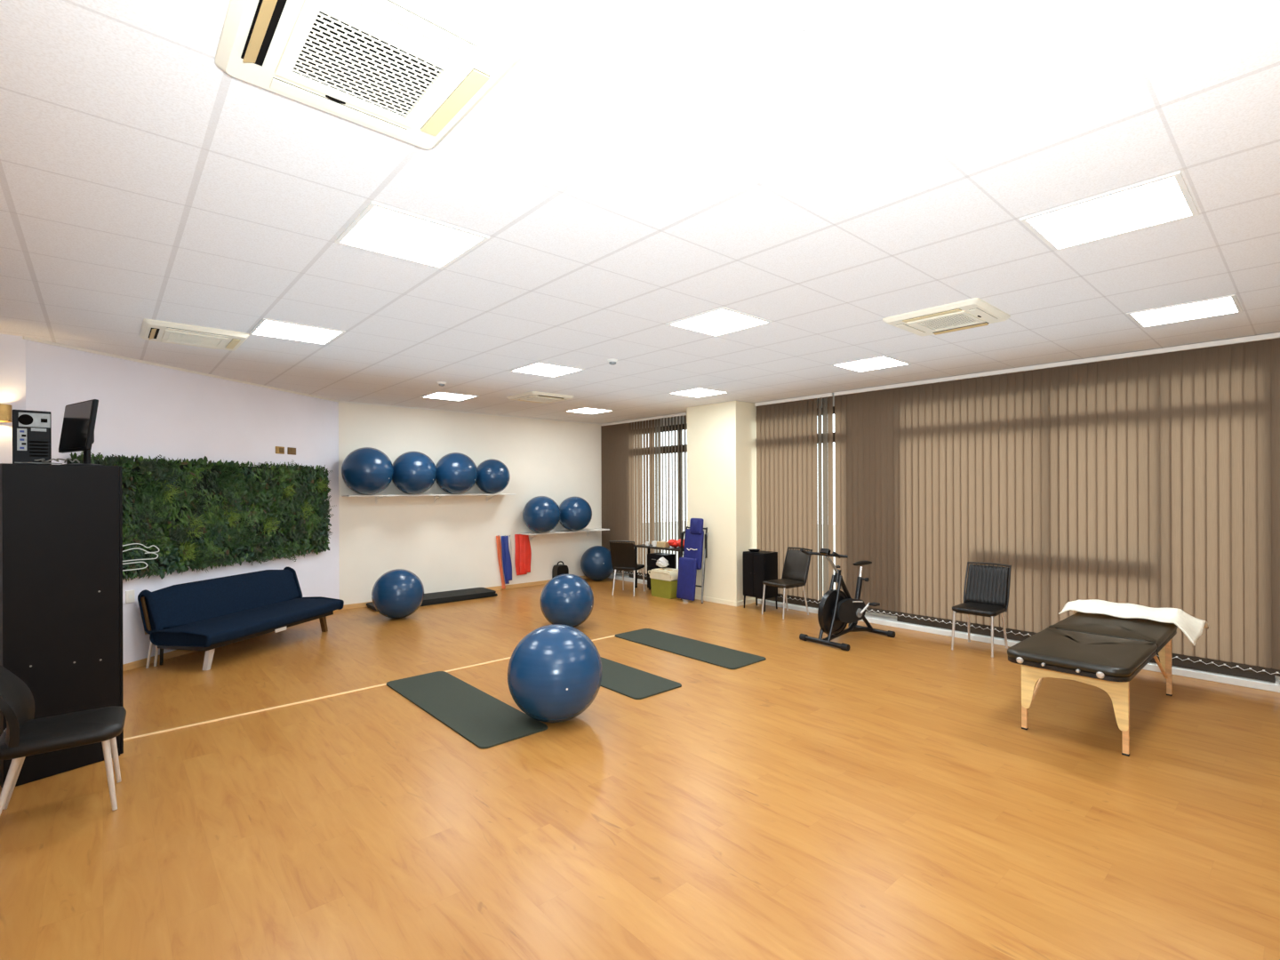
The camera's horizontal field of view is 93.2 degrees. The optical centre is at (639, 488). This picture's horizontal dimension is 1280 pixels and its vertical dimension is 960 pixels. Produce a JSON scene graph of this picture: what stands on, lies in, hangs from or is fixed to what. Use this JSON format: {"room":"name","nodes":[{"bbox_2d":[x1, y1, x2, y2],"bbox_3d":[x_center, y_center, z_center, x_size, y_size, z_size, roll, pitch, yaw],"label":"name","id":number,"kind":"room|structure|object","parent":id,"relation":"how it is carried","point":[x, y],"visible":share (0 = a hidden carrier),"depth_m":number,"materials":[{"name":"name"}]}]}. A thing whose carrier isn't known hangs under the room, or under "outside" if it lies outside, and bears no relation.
{"room":"care facility","nodes":[
{"label":"care facility","id":0,"kind":"room"},
{"bbox_2d":[0,334,26,463],"bbox_3d":[-5.971,0.242,4.304,2.276,2.995,0.140,0,0,-42],"label":"wall","id":1,"kind":"structure","parent":0,"point":[12,348],"depth_m":4.95,"materials":[{"name":"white paint"}]},
{"bbox_2d":[0,403,12,422],"bbox_3d":[-5.131,-0.609,4.863,0.124,0.136,0.147,0,0,-42],"label":"wall lamp","id":2,"kind":"object","parent":1,"relation":"attached to","point":[5,410],"visible":1,"depth_m":4.84,"materials":[{"name":"gold metal"}]},
{"bbox_2d":[25,339,339,663],"bbox_3d":[-4.758,0.236,6.895,0.140,2.995,3.856,0,0,12],"label":"wall","id":3,"kind":"structure","parent":0,"point":[144,410],"depth_m":6.39,"materials":[{"name":"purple paint"}]},
{"bbox_2d":[125,589,134,603],"bbox_3d":[-4.904,1.035,5.822,0.013,0.120,0.080,0,0,12],"label":"wall outlet","id":4,"kind":"object","parent":3,"relation":"attached to","point":[130,594],"visible":1,"depth_m":5.81,"materials":[{"name":"white paint"}]},
{"bbox_2d":[22,336,339,402],"bbox_3d":[-4.697,-1.250,6.830,0.020,0.022,3.756,0,0,12],"label":"trim","id":5,"kind":"structure","parent":3,"relation":"attached to","point":[23,337],"depth_m":6.13,"materials":[{"name":"white paint"}]},
{"bbox_2d":[66,450,333,581],"bbox_3d":[-4.617,0.278,6.807,0.166,1.297,3.281,0,0,12],"label":"wall panel","id":6,"kind":"object","parent":3,"relation":"attached to","point":[201,515],"visible":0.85,"depth_m":6.63,"materials":[{"name":"green plant"}]},
{"bbox_2d":[122,543,159,570],"bbox_3d":[-4.841,0.642,5.808,0.114,0.254,0.381,0,0,12],"label":"sign","id":7,"kind":"object","parent":6,"relation":"attached to","point":[132,543],"visible":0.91,"depth_m":5.80,"materials":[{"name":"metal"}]},
{"bbox_2d":[122,609,339,671],"bbox_3d":[-4.687,1.701,6.830,0.014,0.065,3.756,0,0,12],"label":"baseboard","id":8,"kind":"structure","parent":3,"relation":"attached to","point":[132,665],"depth_m":6.03,"materials":[{"name":"brown wood"}]},
{"bbox_2d":[275,446,284,454],"bbox_3d":[-4.528,-0.489,7.617,0.017,0.090,0.135,0,0,12],"label":"wall socket","id":9,"kind":"object","parent":3,"relation":"attached to","point":[280,450],"visible":1,"depth_m":7.61,"materials":[{"name":"gold metal"}]},
{"bbox_2d":[287,447,295,455],"bbox_3d":[-4.488,-0.489,7.808,0.017,0.090,0.135,0,0,12],"label":"wall socket","id":10,"kind":"object","parent":3,"relation":"attached to","point":[290,451],"visible":1,"depth_m":7.79,"materials":[{"name":"brown metal"}]},
{"bbox_2d":[338,402,601,604],"bbox_3d":[-2.445,0.226,10.423,5.120,2.995,0.140,0,0,-42],"label":"wall","id":11,"kind":"structure","parent":0,"point":[450,543],"depth_m":9.89,"materials":[{"name":"paint"}]},
{"bbox_2d":[341,493,516,503],"bbox_3d":[-3.183,0.151,9.425,2.630,0.138,0.370,0,0,-42],"label":"wall shelf","id":12,"kind":"object","parent":11,"relation":"attached to","point":[486,494],"visible":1,"depth_m":9.19,"materials":[{"name":"white paint"}]},
{"bbox_2d":[341,447,393,495],"bbox_3d":[-3.862,-0.254,8.591,0.675,0.676,0.675,0,0,1],"label":"exercise ball","id":13,"kind":"object","parent":12,"relation":"on","point":[365,470],"visible":1,"depth_m":8.36,"materials":[{"name":"blue rubber"}]},
{"bbox_2d":[392,451,436,494],"bbox_3d":[-3.372,-0.240,9.033,0.643,0.644,0.643,0,0,-5],"label":"exercise ball","id":14,"kind":"object","parent":12,"relation":"on","point":[414,472],"visible":0.98,"depth_m":8.81,"materials":[{"name":"blue rubber"}]},
{"bbox_2d":[435,452,477,494],"bbox_3d":[-2.876,-0.245,9.468,0.649,0.650,0.649,0,0,29],"label":"exercise ball","id":15,"kind":"object","parent":12,"relation":"on","point":[456,472],"visible":0.99,"depth_m":9.24,"materials":[{"name":"blue rubber"}]},
{"bbox_2d":[475,459,510,493],"bbox_3d":[-2.424,-0.206,9.931,0.567,0.568,0.567,0,0,-39],"label":"exercise ball","id":16,"kind":"object","parent":12,"relation":"on","point":[493,476],"visible":0.95,"depth_m":9.73,"materials":[{"name":"blue rubber"}]},
{"bbox_2d":[341,576,588,609],"bbox_3d":[-2.439,1.691,10.319,4.980,0.065,0.014,0,0,-42],"label":"baseboard","id":17,"kind":"structure","parent":11,"relation":"attached to","point":[534,583],"depth_m":10.44,"materials":[{"name":"brown wood"}]},
{"bbox_2d":[339,400,601,424],"bbox_3d":[-2.450,-1.260,10.316,4.980,0.022,0.020,0,0,-42],"label":"trim","id":18,"kind":"structure","parent":11,"relation":"attached to","point":[340,401],"depth_m":9.88,"materials":[{"name":"white paint"}]},
{"bbox_2d":[496,535,505,588],"bbox_3d":[-2.379,1.247,10.343,0.184,0.929,0.068,0,0,-42],"label":"band","id":19,"kind":"object","parent":11,"relation":"hanging from","point":[498,538],"visible":1,"depth_m":10.34,"materials":[{"name":"rubber"}]},
{"bbox_2d":[500,535,511,583],"bbox_3d":[-2.281,1.205,10.349,0.178,0.836,0.121,0,0,-7],"label":"band","id":20,"kind":"object","parent":11,"relation":"hanging from","point":[506,555],"visible":1,"depth_m":10.34,"materials":[{"name":"rubber"}]},
{"bbox_2d":[508,535,511,557],"bbox_3d":[-2.256,1.077,10.458,0.062,0.571,0.068,0,0,9],"label":"band","id":21,"kind":"object","parent":11,"relation":"hanging from","point":[509,541],"visible":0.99,"depth_m":10.45,"materials":[{"name":"rubber"}]},
{"bbox_2d":[514,534,531,575],"bbox_3d":[-2.055,1.139,10.629,0.321,0.726,0.073,0,0,-42],"label":"band","id":22,"kind":"object","parent":11,"relation":"hanging from","point":[523,556],"visible":0.98,"depth_m":10.61,"materials":[{"name":"rubber"}]},
{"bbox_2d":[519,528,609,540],"bbox_3d":[-1.349,0.835,11.060,1.760,0.138,0.360,0,0,-42],"label":"wall shelf","id":23,"kind":"object","parent":11,"relation":"attached to","point":[596,529],"visible":1,"depth_m":10.96,"materials":[{"name":"white paint"}]},
{"bbox_2d":[522,496,559,533],"bbox_3d":[-1.710,0.444,10.523,0.645,0.646,0.645,0,0,29],"label":"exercise ball","id":24,"kind":"object","parent":23,"relation":"on","point":[540,514],"visible":1,"depth_m":10.29,"materials":[{"name":"blue rubber"}]},
{"bbox_2d":[559,496,591,531],"bbox_3d":[-1.186,0.450,11.002,0.627,0.628,0.627,0,0,40],"label":"exercise ball","id":25,"kind":"object","parent":23,"relation":"on","point":[575,512],"visible":0.96,"depth_m":10.77,"materials":[{"name":"blue rubber"}]},
{"bbox_2d":[0,0,1279,423],"bbox_3d":[-0.542,-1.340,4.303,10.720,0.120,12.143,0,0,-42],"label":"ceiling","id":26,"kind":"structure","parent":0,"point":[643,166],"depth_m":2.62,"materials":[{"name":"tile"}]},
{"bbox_2d":[139,319,249,351],"bbox_3d":[-3.650,-1.242,4.962,0.675,0.048,0.675,0,0,-42],"label":"air conditioner","id":27,"kind":"object","parent":26,"relation":"attached to","point":[151,330],"visible":1,"depth_m":4.86,"materials":[{"name":"plastic"}]},
{"bbox_2d":[161,329,228,348],"bbox_3d":[-3.650,-1.228,4.962,0.405,0.012,0.405,0,0,-42],"label":"grille","id":28,"kind":"object","parent":27,"relation":"attached to","point":[167,335],"depth_m":4.95,"materials":[{"name":"beige plastic"}]},
{"bbox_2d":[248,318,345,344],"bbox_3d":[-2.775,-1.266,4.898,0.575,0.010,0.575,0,0,-42],"label":"recessed light","id":29,"kind":"object","parent":26,"relation":"in","point":[266,327],"visible":1,"depth_m":4.87,"materials":[{"name":"white paint"}]},
{"bbox_2d":[215,0,524,149],"bbox_3d":[-0.801,-1.254,1.785,0.675,0.048,0.675,0,0,-42],"label":"air conditioner","id":30,"kind":"object","parent":26,"relation":"attached to","point":[410,71],"visible":1,"depth_m":1.75,"materials":[{"name":"beige plastic"}]},
{"bbox_2d":[274,0,463,127],"bbox_3d":[-0.801,-1.240,1.785,0.405,0.012,0.405,0,0,-42],"label":"grille","id":31,"kind":"object","parent":30,"relation":"attached to","point":[342,51],"depth_m":1.76,"materials":[{"name":"beige plastic"}]},
{"bbox_2d":[334,200,489,269],"bbox_3d":[-1.167,-1.273,3.091,0.575,0.010,0.575,0,0,-42],"label":"recessed light","id":32,"kind":"object","parent":26,"relation":"in","point":[380,228],"visible":1,"depth_m":3.05,"materials":[{"name":"white paint"}]},
{"bbox_2d":[436,381,446,386],"bbox_3d":[-2.361,-1.248,7.207,0.110,0.047,0.110,0,0,-42],"label":"smoke detector","id":33,"kind":"object","parent":26,"relation":"attached to","point":[440,383],"visible":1,"depth_m":7.17,"materials":[{"name":"white paint"}]},
{"bbox_2d":[420,391,479,400],"bbox_3d":[-2.607,-1.266,8.285,0.575,0.010,0.575,0,0,-42],"label":"recessed light","id":34,"kind":"object","parent":26,"relation":"in","point":[445,396],"visible":1,"depth_m":8.24,"materials":[{"name":"white paint"}]},
{"bbox_2d":[424,392,473,400],"bbox_3d":[-2.607,-1.266,8.285,0.531,0.004,0.531,0,0,-42],"label":"diffuser","id":35,"kind":"object","parent":34,"relation":"attached to","point":[454,396],"depth_m":8.30,"materials":[{"name":"white plastic"}]},
{"bbox_2d":[507,391,574,403],"bbox_3d":[-1.373,-1.252,8.353,0.675,0.048,0.675,0,0,-42],"label":"air conditioner","id":36,"kind":"object","parent":26,"relation":"attached to","point":[534,396],"visible":1,"depth_m":8.22,"materials":[{"name":"plastic"}]},
{"bbox_2d":[520,395,560,402],"bbox_3d":[-1.373,-1.238,8.353,0.405,0.012,0.405,0,0,-42],"label":"grille","id":37,"kind":"object","parent":36,"relation":"attached to","point":[535,398],"depth_m":8.36,"materials":[{"name":"beige plastic"}]},
{"bbox_2d":[509,361,583,377],"bbox_3d":[-0.999,-1.274,6.478,0.575,0.010,0.575,0,0,-42],"label":"recessed light","id":38,"kind":"object","parent":26,"relation":"in","point":[538,368],"visible":1,"depth_m":6.46,"materials":[{"name":"white paint"}]},
{"bbox_2d":[564,407,613,414],"bbox_3d":[-0.831,-1.274,9.864,0.575,0.010,0.575,0,0,-42],"label":"recessed light","id":39,"kind":"object","parent":26,"relation":"in","point":[585,410],"visible":1,"depth_m":9.88,"materials":[{"name":"white paint"}]},
{"bbox_2d":[568,408,608,413],"bbox_3d":[-0.831,-1.274,9.864,0.531,0.004,0.531,0,0,-42],"label":"diffuser","id":40,"kind":"object","parent":39,"relation":"attached to","point":[580,410],"depth_m":9.88,"materials":[{"name":"white plastic"}]},
{"bbox_2d":[607,359,617,364],"bbox_3d":[-0.271,-1.257,6.001,0.110,0.047,0.110,0,0,-42],"label":"smoke detector","id":41,"kind":"object","parent":26,"relation":"attached to","point":[610,361],"visible":1,"depth_m":5.97,"materials":[{"name":"white paint"}]},
{"bbox_2d":[667,387,728,397],"bbox_3d":[0.776,-1.281,8.057,0.575,0.010,0.575,0,0,-42],"label":"recessed light","id":42,"kind":"object","parent":26,"relation":"in","point":[698,392],"visible":1,"depth_m":8.02,"materials":[{"name":"white paint"}]},
{"bbox_2d":[665,306,772,336],"bbox_3d":[0.609,-1.281,4.670,0.575,0.010,0.575,0,0,-42],"label":"recessed light","id":43,"kind":"object","parent":26,"relation":"in","point":[720,321],"visible":1,"depth_m":4.64,"materials":[{"name":"white paint"}]},
{"bbox_2d":[831,355,911,372],"bbox_3d":[2.384,-1.288,6.250,0.575,0.010,0.575,0,0,-42],"label":"recessed light","id":44,"kind":"object","parent":26,"relation":"in","point":[881,362],"visible":1,"depth_m":6.23,"materials":[{"name":"white paint"}]},
{"bbox_2d":[882,297,1010,335],"bbox_3d":[2.302,-1.268,4.556,0.675,0.048,0.675,0,0,-42],"label":"air conditioner","id":45,"kind":"object","parent":26,"relation":"attached to","point":[975,312],"visible":1,"depth_m":4.46,"materials":[{"name":"plastic"}]},
{"bbox_2d":[906,310,984,333],"bbox_3d":[2.302,-1.254,4.556,0.405,0.012,0.405,0,0,-42],"label":"grille","id":46,"kind":"object","parent":45,"relation":"attached to","point":[962,318],"depth_m":4.55,"materials":[{"name":"beige plastic"}]},
{"bbox_2d":[833,332,1279,676],"bbox_3d":[4.697,0.131,5.713,0.050,2.852,6.313,0,0,-42],"label":"vertical blind","id":47,"kind":"object","parent":26,"relation":"hanging from","point":[1151,477],"visible":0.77,"depth_m":6.03,"materials":[{"name":"brown fabric"}]},
{"bbox_2d":[1019,170,1199,251],"bbox_3d":[2.216,-1.288,2.863,0.575,0.010,0.575,0,0,-42],"label":"recessed light","id":48,"kind":"object","parent":26,"relation":"in","point":[1167,198],"visible":1,"depth_m":2.83,"materials":[{"name":"white paint"}]},
{"bbox_2d":[1126,294,1242,327],"bbox_3d":[3.992,-1.296,4.442,0.575,0.010,0.575,0,0,-42],"label":"recessed light","id":49,"kind":"object","parent":26,"relation":"in","point":[1228,304],"visible":1,"depth_m":4.42,"materials":[{"name":"white paint"}]},
{"bbox_3d":[0.441,-1.280,1.283,0.575,0.010,0.575,0,0,-42],"label":"recessed light","id":50,"kind":"object","parent":26,"relation":"in","visible":0},
{"bbox_2d":[784,0,841,22],"bbox_3d":[0.441,-1.280,1.283,0.531,0.004,0.531,0,0,-42],"label":"diffuser","id":51,"kind":"object","parent":50,"relation":"attached to","point":[804,11],"depth_m":1.61,"materials":[{"name":"white plastic"}]},
{"bbox_2d":[0,577,1279,959],"bbox_3d":[-0.199,1.774,4.596,12.200,0.120,12.143,0,0,-42],"label":"floor","id":52,"kind":"structure","parent":0,"point":[884,797],"depth_m":3.19,"materials":[{"name":"laminate"}]},
{"bbox_2d":[0,463,123,787],"bbox_3d":[-3.846,0.790,3.925,0.821,1.875,0.561,0,0,32],"label":"tall cabinet","id":53,"kind":"object","parent":52,"relation":"on","point":[61,525],"visible":0.91,"depth_m":3.68,"materials":[{"name":"black laminate"}]},
{"bbox_2d":[12,409,51,464],"bbox_3d":[-3.999,-0.325,3.985,0.190,0.352,0.350,0,0,-45],"label":"computer tower","id":54,"kind":"object","parent":53,"relation":"on","point":[31,429],"visible":0.78,"depth_m":3.86,"materials":[{"name":"black metal"}]},
{"bbox_2d":[14,462,62,463],"bbox_3d":[-3.600,-0.156,3.629,0.041,0.007,0.214,0,0,32],"label":"cable","id":55,"kind":"object","parent":53,"relation":"on","point":[14,462],"visible":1,"depth_m":3.64,"materials":[{"name":"plastic"}]},
{"bbox_2d":[34,457,79,463],"bbox_3d":[-3.595,-0.177,3.732,0.077,0.029,0.218,0,0,30],"label":"cable","id":56,"kind":"object","parent":53,"relation":"on","point":[56,460],"visible":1,"depth_m":3.74,"materials":[{"name":"grey plastic"}]},
{"bbox_2d":[58,399,104,465],"bbox_3d":[-3.639,-0.358,3.963,0.510,0.417,0.220,0,0,32],"label":"monitor","id":57,"kind":"object","parent":53,"relation":"on","point":[79,420],"visible":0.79,"depth_m":3.90,"materials":[{"name":"black plastic"}]},
{"bbox_2d":[0,664,126,815],"bbox_3d":[-3.143,1.306,3.252,0.573,0.839,0.470,0,0,-38],"label":"padded chair","id":58,"kind":"object","parent":52,"relation":"on","point":[23,736],"visible":1,"depth_m":3.19,"materials":[{"name":"leather"}]},
{"bbox_2d":[137,566,343,670],"bbox_3d":[-4.223,1.350,6.608,0.860,0.769,1.840,0,0,12],"label":"sofa","id":59,"kind":"object","parent":52,"relation":"on","point":[206,615],"visible":1,"depth_m":6.27,"materials":[{"name":"blue fabric"}]},
{"bbox_2d":[123,634,615,741],"bbox_3d":[-1.875,1.717,5.653,5.300,0.008,0.035,0,0,-42],"label":"trim","id":60,"kind":"structure","parent":52,"relation":"on","point":[458,668],"depth_m":4.79,"materials":[{"name":"beige wood"}]},
{"bbox_2d":[371,568,423,618],"bbox_3d":[-3.232,1.400,8.094,0.653,0.654,0.653,0,0,40],"label":"exercise ball","id":61,"kind":"object","parent":52,"relation":"on","point":[397,593],"visible":1,"depth_m":7.87,"materials":[{"name":"blue rubber"}]},
{"bbox_2d":[367,592,497,611],"bbox_3d":[-3.152,1.712,9.329,1.880,0.030,0.520,0,0,-42],"label":"exercise mat","id":62,"kind":"object","parent":52,"relation":"on","point":[495,595],"visible":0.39,"depth_m":9.24,"materials":[{"name":"black plastic"}]},
{"bbox_2d":[366,592,495,609],"bbox_3d":[-3.168,1.681,9.287,1.840,0.030,0.520,0,0,-41],"label":"exercise mat","id":63,"kind":"object","parent":62,"relation":"on","point":[370,604],"visible":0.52,"depth_m":9.15,"materials":[{"name":"black plastic"}]},
{"bbox_2d":[422,587,495,601],"bbox_3d":[-3.100,1.652,9.361,1.660,0.028,0.540,0,0,-40],"label":"exercise mat","id":64,"kind":"object","parent":63,"relation":"on","point":[476,591],"visible":0.54,"depth_m":9.49,"materials":[{"name":"black plastic"}]},
{"bbox_2d":[386,671,547,748],"bbox_3d":[-1.451,1.713,4.846,0.533,0.012,1.840,0,0,-42],"label":"exercise mat","id":65,"kind":"object","parent":52,"relation":"on","point":[484,720],"visible":1,"depth_m":4.70,"materials":[{"name":"green plastic"}]},
{"bbox_2d":[507,624,602,722],"bbox_3d":[-0.630,1.366,4.507,0.699,0.700,0.699,0,0,-33],"label":"exercise ball","id":66,"kind":"object","parent":52,"relation":"on","point":[555,672],"visible":1,"depth_m":4.25,"materials":[{"name":"blue rubber"}]},
{"bbox_2d":[552,560,568,578],"bbox_3d":[-1.440,1.516,11.023,0.250,0.406,0.185,0,0,-42],"label":"bag","id":67,"kind":"object","parent":52,"relation":"on","point":[557,570],"visible":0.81,"depth_m":10.97,"materials":[{"name":"black leather"}]},
{"bbox_2d":[539,574,593,627],"bbox_3d":[-0.902,1.385,7.490,0.663,0.664,0.663,0,0,-11],"label":"exercise ball","id":68,"kind":"object","parent":52,"relation":"on","point":[565,599],"visible":0.84,"depth_m":7.25,"materials":[{"name":"blue rubber"}]},
{"bbox_2d":[580,545,613,580],"bbox_3d":[-0.790,1.391,11.344,0.649,0.650,0.649,0,0,29],"label":"exercise ball","id":69,"kind":"object","parent":52,"relation":"on","point":[596,562],"visible":0.98,"depth_m":11.11,"materials":[{"name":"blue rubber"}]},
{"bbox_2d":[608,540,645,596],"bbox_3d":[-0.200,1.269,9.942,0.447,0.890,0.575,0,0,20],"label":"dining chair","id":70,"kind":"object","parent":52,"relation":"on","point":[623,556],"visible":1,"depth_m":9.75,"materials":[{"name":"black leather"}]},
{"bbox_2d":[600,656,681,699],"bbox_3d":[-0.429,1.709,5.769,0.540,0.012,1.840,0,0,-42],"label":"exercise mat","id":71,"kind":"object","parent":52,"relation":"on","point":[633,683],"visible":0.48,"depth_m":5.33,"materials":[{"name":"green plastic"}]},
{"bbox_2d":[633,544,680,587],"bbox_3d":[0.404,1.341,10.205,0.360,0.740,1.160,0,0,-42],"label":"table","id":72,"kind":"object","parent":52,"relation":"on","point":[678,548],"visible":0.34,"depth_m":10.29,"materials":[{"name":"metal"}]},
{"bbox_2d":[651,541,656,546],"bbox_3d":[0.245,0.927,10.252,0.123,0.088,0.100,0,0,15],"label":"cup","id":73,"kind":"object","parent":72,"relation":"on","point":[653,543],"visible":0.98,"depth_m":10.21,"materials":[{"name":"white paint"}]},
{"bbox_2d":[656,539,670,547],"bbox_3d":[0.391,0.909,10.127,0.120,0.123,0.200,0,0,-42],"label":"tissue box","id":74,"kind":"object","parent":72,"relation":"on","point":[661,544],"visible":0.94,"depth_m":10.07,"materials":[{"name":"beige cardboard"}]},
{"bbox_2d":[667,539,679,547],"bbox_3d":[0.589,0.898,9.994,0.292,0.145,0.194,0,0,-43],"label":"mitt","id":75,"kind":"object","parent":72,"relation":"on","point":[673,543],"visible":0.77,"depth_m":9.91,"materials":[{"name":"red leather"}]},
{"bbox_2d":[676,538,684,547],"bbox_3d":[0.735,0.890,9.831,0.328,0.163,0.217,0,0,-40],"label":"mitt","id":76,"kind":"object","parent":72,"relation":"on","point":[678,541],"visible":0.3,"depth_m":9.75,"materials":[{"name":"red leather"}]},
{"bbox_2d":[647,552,675,590],"bbox_3d":[0.349,1.407,10.263,0.326,0.610,0.380,0,0,-42],"label":"drawer unit","id":77,"kind":"object","parent":52,"relation":"on","point":[652,558],"visible":0.5,"depth_m":10.20,"materials":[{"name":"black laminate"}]},
{"bbox_2d":[648,567,678,599],"bbox_3d":[0.417,1.492,9.640,0.341,0.438,0.528,0,0,-42],"label":"cooler box","id":78,"kind":"object","parent":52,"relation":"on","point":[663,580],"visible":0.96,"depth_m":9.51,"materials":[{"name":"green plastic"}]},
{"bbox_2d":[656,556,669,567],"bbox_3d":[0.360,1.178,9.767,0.225,0.172,0.187,0,0,24],"label":"plastic bag","id":79,"kind":"object","parent":78,"relation":"on","point":[662,562],"visible":1,"depth_m":9.70,"materials":[{"name":"white plastic"}]},
{"bbox_2d":[614,628,766,669],"bbox_3d":[0.482,1.705,6.565,0.545,0.012,1.800,0,0,-42],"label":"exercise mat","id":80,"kind":"object","parent":52,"relation":"on","point":[724,657],"visible":1,"depth_m":6.45,"materials":[{"name":"green plastic"}]},
{"bbox_2d":[676,518,708,603],"bbox_3d":[0.792,1.078,9.213,0.274,1.272,0.530,0,0,-42],"label":"lounger","id":81,"kind":"object","parent":52,"relation":"on","point":[692,551],"visible":1,"depth_m":9.14,"materials":[{"name":"blue fabric"}]},
{"bbox_2d":[742,550,777,611],"bbox_3d":[1.709,1.301,8.635,0.337,0.810,0.385,0,0,-42],"label":"base cabinet","id":82,"kind":"object","parent":52,"relation":"on","point":[760,566],"visible":0.93,"depth_m":8.52,"materials":[{"name":"black laminate"}]},
{"bbox_2d":[748,549,759,551],"bbox_3d":[1.638,0.881,8.681,0.170,0.028,0.170,0,0,-42],"label":"tray","id":83,"kind":"object","parent":82,"relation":"on","point":[750,550],"visible":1,"depth_m":8.64,"materials":[{"name":"black plastic"}]},
{"bbox_2d":[761,546,812,619],"bbox_3d":[1.999,1.259,8.241,0.575,0.890,0.447,0,0,-34],"label":"dining chair","id":84,"kind":"object","parent":52,"relation":"on","point":[796,564],"visible":0.93,"depth_m":8.25,"materials":[{"name":"black leather"}]},
{"bbox_2d":[799,548,895,650],"bbox_3d":[2.338,1.175,6.856,1.053,1.054,0.610,0,0,-37],"label":"exercise bike","id":85,"kind":"object","parent":52,"relation":"on","point":[836,607],"visible":1,"depth_m":6.72,"materials":[{"name":"black metal"}]},
{"bbox_2d":[951,561,1011,657],"bbox_3d":[3.627,1.252,6.442,0.575,0.890,0.447,0,0,-43],"label":"dining chair","id":86,"kind":"object","parent":52,"relation":"on","point":[987,594],"visible":1,"depth_m":6.50,"materials":[{"name":"black leather"}]},
{"bbox_2d":[1007,611,1177,756],"bbox_3d":[3.459,1.393,4.564,2.014,0.610,0.680,0,0,-42],"label":"massage table","id":87,"kind":"object","parent":52,"relation":"on","point":[1104,652],"visible":0.98,"depth_m":4.21,"materials":[{"name":"black leather"}]},
{"bbox_2d":[1058,599,1208,645],"bbox_3d":[4.188,1.098,5.163,0.522,0.229,0.926,0,0,-42],"label":"towel","id":88,"kind":"object","parent":87,"relation":"on","point":[1192,627],"visible":0.98,"depth_m":5.02,"materials":[{"name":"white fabric"}]},
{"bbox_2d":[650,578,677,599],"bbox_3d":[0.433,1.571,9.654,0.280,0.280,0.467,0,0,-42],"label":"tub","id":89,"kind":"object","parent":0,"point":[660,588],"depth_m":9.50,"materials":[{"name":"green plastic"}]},
{"bbox_2d":[686,400,757,601],"bbox_3d":[1.308,0.210,9.394,0.640,2.995,0.990,0,0,-42],"label":"wall pillar","id":90,"kind":"structure","parent":0,"point":[722,436],"depth_m":9.04,"materials":[{"name":"paint"}]},
{"bbox_2d":[695,594,759,606],"bbox_3d":[1.305,1.675,9.383,0.639,0.064,1.013,0,0,-42],"label":"baseboard","id":91,"kind":"structure","parent":90,"relation":"attached to","point":[699,597],"depth_m":9.01,"materials":[{"name":"paint"}]},
{"bbox_2d":[612,395,1279,679],"bbox_3d":[3.321,0.201,7.733,0.200,2.995,11.543,0,0,-42],"label":"wall","id":92,"kind":"structure","parent":0,"point":[868,612],"depth_m":10.65,"materials":[{"name":"paint"}]},
{"bbox_2d":[608,573,647,584],"bbox_3d":[0.240,1.682,10.887,0.240,0.060,2.700,0,0,-42],"label":"trim","id":93,"kind":"structure","parent":92,"relation":"attached to","point":[627,578],"depth_m":11.34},
{"bbox_2d":[629,423,687,580],"bbox_3d":[0.407,0.271,10.813,0.220,2.760,1.620,0,0,-42],"label":"window","id":94,"kind":"structure","parent":92,"relation":"in","point":[680,522],"depth_m":10.38,"materials":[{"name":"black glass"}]},
{"bbox_2d":[600,412,687,576],"bbox_3d":[0.030,0.152,10.959,0.065,2.852,2.287,0,0,-42],"label":"vertical blind","id":95,"kind":"object","parent":94,"relation":"attached to","point":[618,438],"visible":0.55,"depth_m":11.03,"materials":[{"name":"brown fabric"}]},
{"bbox_2d":[760,406,834,607],"bbox_3d":[2.274,0.263,8.714,0.220,2.760,1.800,0,0,-42],"label":"window","id":96,"kind":"structure","parent":92,"relation":"in","point":[779,599],"depth_m":8.55,"materials":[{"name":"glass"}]},
{"bbox_2d":[754,392,833,603],"bbox_3d":[2.162,0.142,8.563,0.050,2.852,1.277,0,0,-42],"label":"vertical blind","id":97,"kind":"object","parent":96,"relation":"attached to","point":[793,447],"visible":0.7,"depth_m":8.50,"materials":[{"name":"brown fabric"}]},
{"bbox_2d":[757,599,1279,692],"bbox_3d":[4.215,1.665,6.419,0.240,0.060,7.200,0,0,-42],"label":"trim","id":98,"kind":"structure","parent":92,"relation":"attached to","point":[1239,681],"depth_m":6.58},
{"bbox_2d":[896,616,1275,682],"bbox_3d":[4.348,0.254,6.383,0.220,2.760,3.240,0,0,-42],"label":"window","id":99,"kind":"structure","parent":92,"relation":"in","point":[1174,662],"depth_m":5.57,"materials":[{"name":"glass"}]},
{"label":"outside","id":100,"kind":"structure","parent":0,"visible":0},
{"bbox_2d":[642,520,835,591],"bbox_3d":[10.425,1.817,14.620,19.200,0.100,40.000,0,0,-42],"label":"ground","id":101,"kind":"structure","parent":100,"point":[674,521],"depth_m":22.25,"materials":[{"name":"stone"}]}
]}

